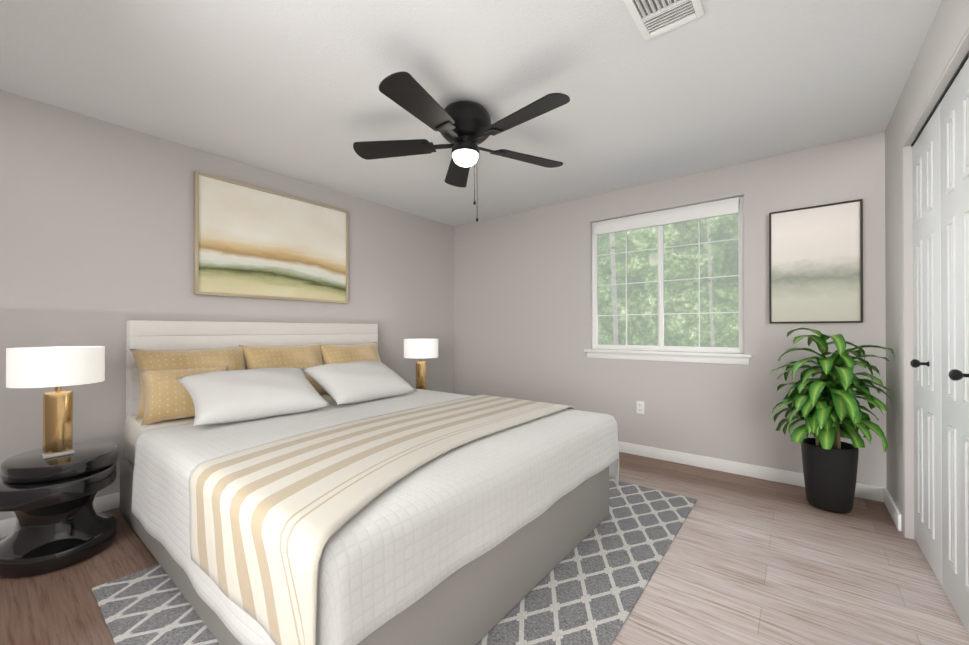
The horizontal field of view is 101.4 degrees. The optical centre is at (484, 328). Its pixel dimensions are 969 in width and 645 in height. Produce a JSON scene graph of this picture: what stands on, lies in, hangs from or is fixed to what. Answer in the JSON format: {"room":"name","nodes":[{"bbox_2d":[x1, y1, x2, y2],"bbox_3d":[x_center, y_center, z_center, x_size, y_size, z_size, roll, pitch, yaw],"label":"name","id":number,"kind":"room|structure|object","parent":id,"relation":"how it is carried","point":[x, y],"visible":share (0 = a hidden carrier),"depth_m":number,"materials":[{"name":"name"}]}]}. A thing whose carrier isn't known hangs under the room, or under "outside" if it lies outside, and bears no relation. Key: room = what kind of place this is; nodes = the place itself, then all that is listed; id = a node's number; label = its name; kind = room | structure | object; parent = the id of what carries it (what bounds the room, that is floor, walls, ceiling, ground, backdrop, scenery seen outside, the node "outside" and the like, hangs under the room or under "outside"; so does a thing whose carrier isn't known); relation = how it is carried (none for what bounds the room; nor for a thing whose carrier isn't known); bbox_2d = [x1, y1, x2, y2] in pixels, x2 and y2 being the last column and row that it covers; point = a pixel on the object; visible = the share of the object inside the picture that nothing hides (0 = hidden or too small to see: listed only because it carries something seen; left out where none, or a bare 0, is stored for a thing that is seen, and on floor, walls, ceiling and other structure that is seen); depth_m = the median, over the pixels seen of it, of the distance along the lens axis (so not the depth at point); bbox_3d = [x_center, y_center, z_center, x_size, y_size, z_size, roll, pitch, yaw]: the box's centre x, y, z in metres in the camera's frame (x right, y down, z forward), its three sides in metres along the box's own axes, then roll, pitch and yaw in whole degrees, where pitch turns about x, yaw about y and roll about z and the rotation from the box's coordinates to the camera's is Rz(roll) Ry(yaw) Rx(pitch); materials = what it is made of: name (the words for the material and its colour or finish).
{"room":"bedroom","nodes":[
{"label":"bedroom","id":0,"kind":"room"},
{"bbox_2d":[0,90,453,520],"bbox_3d":[-1.728,-0.076,3.406,0.120,2.440,4.405,0,0,38],"label":"wall","id":1,"kind":"structure","parent":0,"point":[96,232],"depth_m":2.55,"materials":[{"name":"paint"}]},
{"bbox_2d":[0,492,119,537],"bbox_3d":[-1.674,1.096,3.358,0.018,0.095,4.165,0,0,38],"label":"baseboard","id":2,"kind":"structure","parent":1,"relation":"attached to","point":[112,501],"depth_m":2.45,"materials":[{"name":"white"}]},
{"bbox_2d":[194,171,348,303],"bbox_3d":[-1.695,-0.684,3.321,0.035,0.885,1.230,0,0,38],"label":"framed picture","id":3,"kind":"object","parent":1,"relation":"attached to","point":[250,241],"visible":0.98,"depth_m":3.21,"materials":[{"name":"beige"}]},
{"bbox_2d":[0,0,941,225],"bbox_3d":[-0.167,-1.341,2.177,4.100,0.080,4.405,0,0,38],"label":"ceiling","id":4,"kind":"structure","parent":0,"point":[289,88],"depth_m":2.07,"materials":[{"name":"paint"}]},
{"bbox_2d":[353,71,569,221],"bbox_3d":[-0.097,-0.975,2.335,1.321,0.652,1.339,0,0,38],"label":"ceiling fan","id":5,"kind":"object","parent":4,"relation":"hanging from","point":[464,128],"visible":1,"depth_m":2.25,"materials":[{"name":"black metal"}]},
{"bbox_2d":[623,0,704,40],"bbox_3d":[0.703,-1.297,1.569,0.240,0.014,0.360,0,0,38],"label":"ceiling vent","id":6,"kind":"object","parent":4,"relation":"in","point":[652,18],"visible":1,"depth_m":1.63,"materials":[{"name":"white metal"}]},
{"bbox_2d":[0,452,968,644],"bbox_3d":[-0.167,1.179,2.167,4.100,0.080,4.405,0,0,38],"label":"floor","id":7,"kind":"structure","parent":0,"point":[746,560],"depth_m":1.78,"materials":[{"name":"brown wood"}]},
{"bbox_2d":[0,442,117,577],"bbox_3d":[-2.191,0.893,2.020,0.568,0.490,0.486,0,0,38],"label":"nightstand","id":8,"kind":"object","parent":7,"relation":"on","point":[61,522],"visible":0.98,"depth_m":1.89,"materials":[{"name":"black wood"}]},
{"bbox_2d":[6,346,104,458],"bbox_3d":[-2.194,0.372,2.041,0.344,0.550,0.344,0,0,38],"label":"lamp","id":9,"kind":"object","parent":8,"relation":"on","point":[57,367],"visible":1,"depth_m":1.99,"materials":[{"name":"white fabric"}]},
{"bbox_2d":[92,479,696,644],"bbox_3d":[-0.149,1.133,2.174,1.880,0.010,2.640,0,0,38],"label":"rug","id":10,"kind":"object","parent":7,"relation":"on","point":[589,588],"visible":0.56,"depth_m":1.69,"materials":[{"name":"grey fabric"}]},
{"bbox_2d":[120,320,608,644],"bbox_3d":[-0.765,0.537,2.488,2.503,1.178,1.915,0,0,38],"label":"bed","id":11,"kind":"object","parent":10,"relation":"on","point":[476,601],"visible":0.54,"depth_m":1.83,"materials":[{"name":"fabric"}]},
{"bbox_2d":[140,366,228,424],"bbox_3d":[-1.767,0.384,2.373,0.441,0.284,0.241,0,0,-42],"label":"pillow","id":12,"kind":"object","parent":11,"relation":"on","point":[168,396],"visible":0.54,"depth_m":2.26,"materials":[{"name":"yellow fabric"}]},
{"bbox_2d":[130,347,244,419],"bbox_3d":[-1.868,0.324,2.581,0.261,0.404,0.646,0,0,38],"label":"pillow","id":13,"kind":"object","parent":11,"relation":"on","point":[232,358],"visible":0.42,"depth_m":2.50,"materials":[{"name":"yellow fabric"}]},
{"bbox_2d":[239,343,326,392],"bbox_3d":[-1.496,0.323,3.039,0.247,0.411,0.643,0,0,38],"label":"pillow","id":14,"kind":"object","parent":11,"relation":"on","point":[300,356],"visible":0.48,"depth_m":2.98,"materials":[{"name":"yellow fabric"}]},
{"bbox_2d":[320,342,380,363],"bbox_3d":[-1.142,0.328,3.498,0.260,0.404,0.649,0,0,38],"label":"pillow","id":15,"kind":"object","parent":11,"relation":"on","point":[346,353],"visible":0.31,"depth_m":3.42,"materials":[{"name":"gold fabric"}]},
{"bbox_2d":[131,389,618,644],"bbox_3d":[-0.458,0.755,2.192,1.774,0.477,1.960,0,0,38],"label":"quilt","id":16,"kind":"object","parent":11,"relation":"on","point":[402,544],"visible":0.5,"depth_m":1.47,"materials":[{"name":"fabric"}]},
{"bbox_2d":[175,368,332,425],"bbox_3d":[-1.350,0.380,2.363,0.435,0.265,0.720,0,0,42],"label":"pillow","id":17,"kind":"object","parent":16,"relation":"on","point":[220,397],"visible":1,"depth_m":2.23,"materials":[{"name":"white fabric"}]},
{"bbox_2d":[303,361,417,404],"bbox_3d":[-0.904,0.382,2.927,0.435,0.265,0.720,0,0,34],"label":"pillow","id":18,"kind":"object","parent":16,"relation":"on","point":[352,382],"visible":1,"depth_m":2.77,"materials":[{"name":"white fabric"}]},
{"bbox_2d":[188,394,574,644],"bbox_3d":[-0.256,0.676,2.021,0.909,0.359,2.106,0,0,30],"label":"throw","id":19,"kind":"object","parent":16,"relation":"on","point":[268,521],"visible":0.96,"depth_m":1.27,"materials":[{"name":"beige fabric"}]},
{"bbox_2d":[770,327,894,512],"bbox_3d":[2.185,0.566,2.537,0.586,1.148,0.630,0,0,38],"label":"plant","id":20,"kind":"object","parent":7,"relation":"on","point":[826,403],"visible":1,"depth_m":2.44,"materials":[{"name":"green plant"}]},
{"bbox_3d":[-0.621,0.901,4.006,0.568,0.490,0.485,0,0,38],"label":"nightstand","id":21,"kind":"object","parent":7,"relation":"on","visible":0},
{"bbox_2d":[404,339,437,389],"bbox_3d":[-0.640,0.380,4.006,0.344,0.550,0.344,0,0,38],"label":"lamp","id":22,"kind":"object","parent":21,"relation":"on","point":[420,348],"visible":0.88,"depth_m":3.88,"materials":[{"name":"white fabric"}]},
{"bbox_2d":[454,131,885,487],"bbox_3d":[1.208,-0.075,3.815,3.980,2.440,0.120,0,0,38],"label":"wall","id":23,"kind":"structure","parent":0,"point":[522,305],"depth_m":3.42,"materials":[{"name":"paint"}]},
{"bbox_2d":[636,401,643,413],"bbox_3d":[1.403,0.712,3.575,0.070,0.115,0.010,0,0,38],"label":"electrical outlet plate","id":24,"kind":"object","parent":23,"relation":"attached to","point":[639,407],"visible":1,"depth_m":3.57,"materials":[{"name":"white plastic"}]},
{"bbox_2d":[584,349,751,364],"bbox_3d":[1.532,0.242,3.485,1.365,0.083,0.095,0,0,38],"label":"window sill","id":25,"kind":"structure","parent":23,"relation":"attached to","point":[723,358],"depth_m":3.39,"materials":[{"name":"white wood"}]},
{"bbox_2d":[592,196,744,353],"bbox_3d":[1.561,-0.423,3.525,1.265,1.245,0.090,0,0,38],"label":"window","id":26,"kind":"structure","parent":23,"relation":"in","point":[698,212],"depth_m":3.50,"materials":[{"name":"white"}]},
{"bbox_2d":[618,441,880,501],"bbox_3d":[1.131,1.098,3.785,3.830,0.095,0.018,0,0,38],"label":"baseboard","id":27,"kind":"structure","parent":23,"relation":"attached to","point":[865,491],"depth_m":3.13,"materials":[{"name":"white"}]},
{"bbox_2d":[769,199,862,322],"bbox_3d":[2.341,-0.454,2.822,0.510,0.830,0.030,0,0,38],"label":"framed picture","id":28,"kind":"object","parent":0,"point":[815,264],"depth_m":2.81,"materials":[{"name":"grey"}]},
{"bbox_2d":[885,0,968,534],"bbox_3d":[1.368,-0.087,0.881,0.150,2.440,4.285,0,0,38],"label":"wall","id":29,"kind":"structure","parent":0,"point":[949,27],"depth_m":2.25,"materials":[{"name":"paint"}]},
{"bbox_2d":[881,487,900,530],"bbox_3d":[2.473,1.092,2.410,0.018,0.095,0.460,0,0,38],"label":"baseboard","id":30,"kind":"structure","parent":29,"relation":"attached to","point":[886,498],"depth_m":2.39,"materials":[{"name":"white wood"}]},
{"bbox_2d":[910,104,941,585],"bbox_3d":[2.140,0.071,1.945,0.096,2.108,0.526,0,0,38],"label":"closet door","id":31,"kind":"structure","parent":29,"relation":"in","point":[925,363],"depth_m":1.88,"materials":[{"name":"white wood"}]},
{"bbox_2d":[902,28,968,539],"bbox_3d":[1.989,0.062,1.726,0.074,2.150,1.100,0,0,38],"label":"trim","id":32,"kind":"structure","parent":29,"relation":"attached to","point":[958,60],"depth_m":2.15,"materials":[{"name":"paint"}]},
{"bbox_2d":[940,58,968,633],"bbox_3d":[1.810,0.070,1.528,0.096,2.108,0.526,0,0,38],"label":"closet door","id":33,"kind":"structure","parent":29,"relation":"in","point":[954,158],"depth_m":1.56,"materials":[{"name":"white"}]},
{"label":"outside","id":34,"kind":"structure","parent":0,"visible":0},
{"bbox_2d":[598,214,738,347],"bbox_3d":[2.709,-0.600,4.974,7.207,5.500,0.605,0,0,38],"label":"window glass","id":35,"kind":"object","parent":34,"point":[646,261],"depth_m":5.43,"materials":[{"name":"green plant"}]}
]}

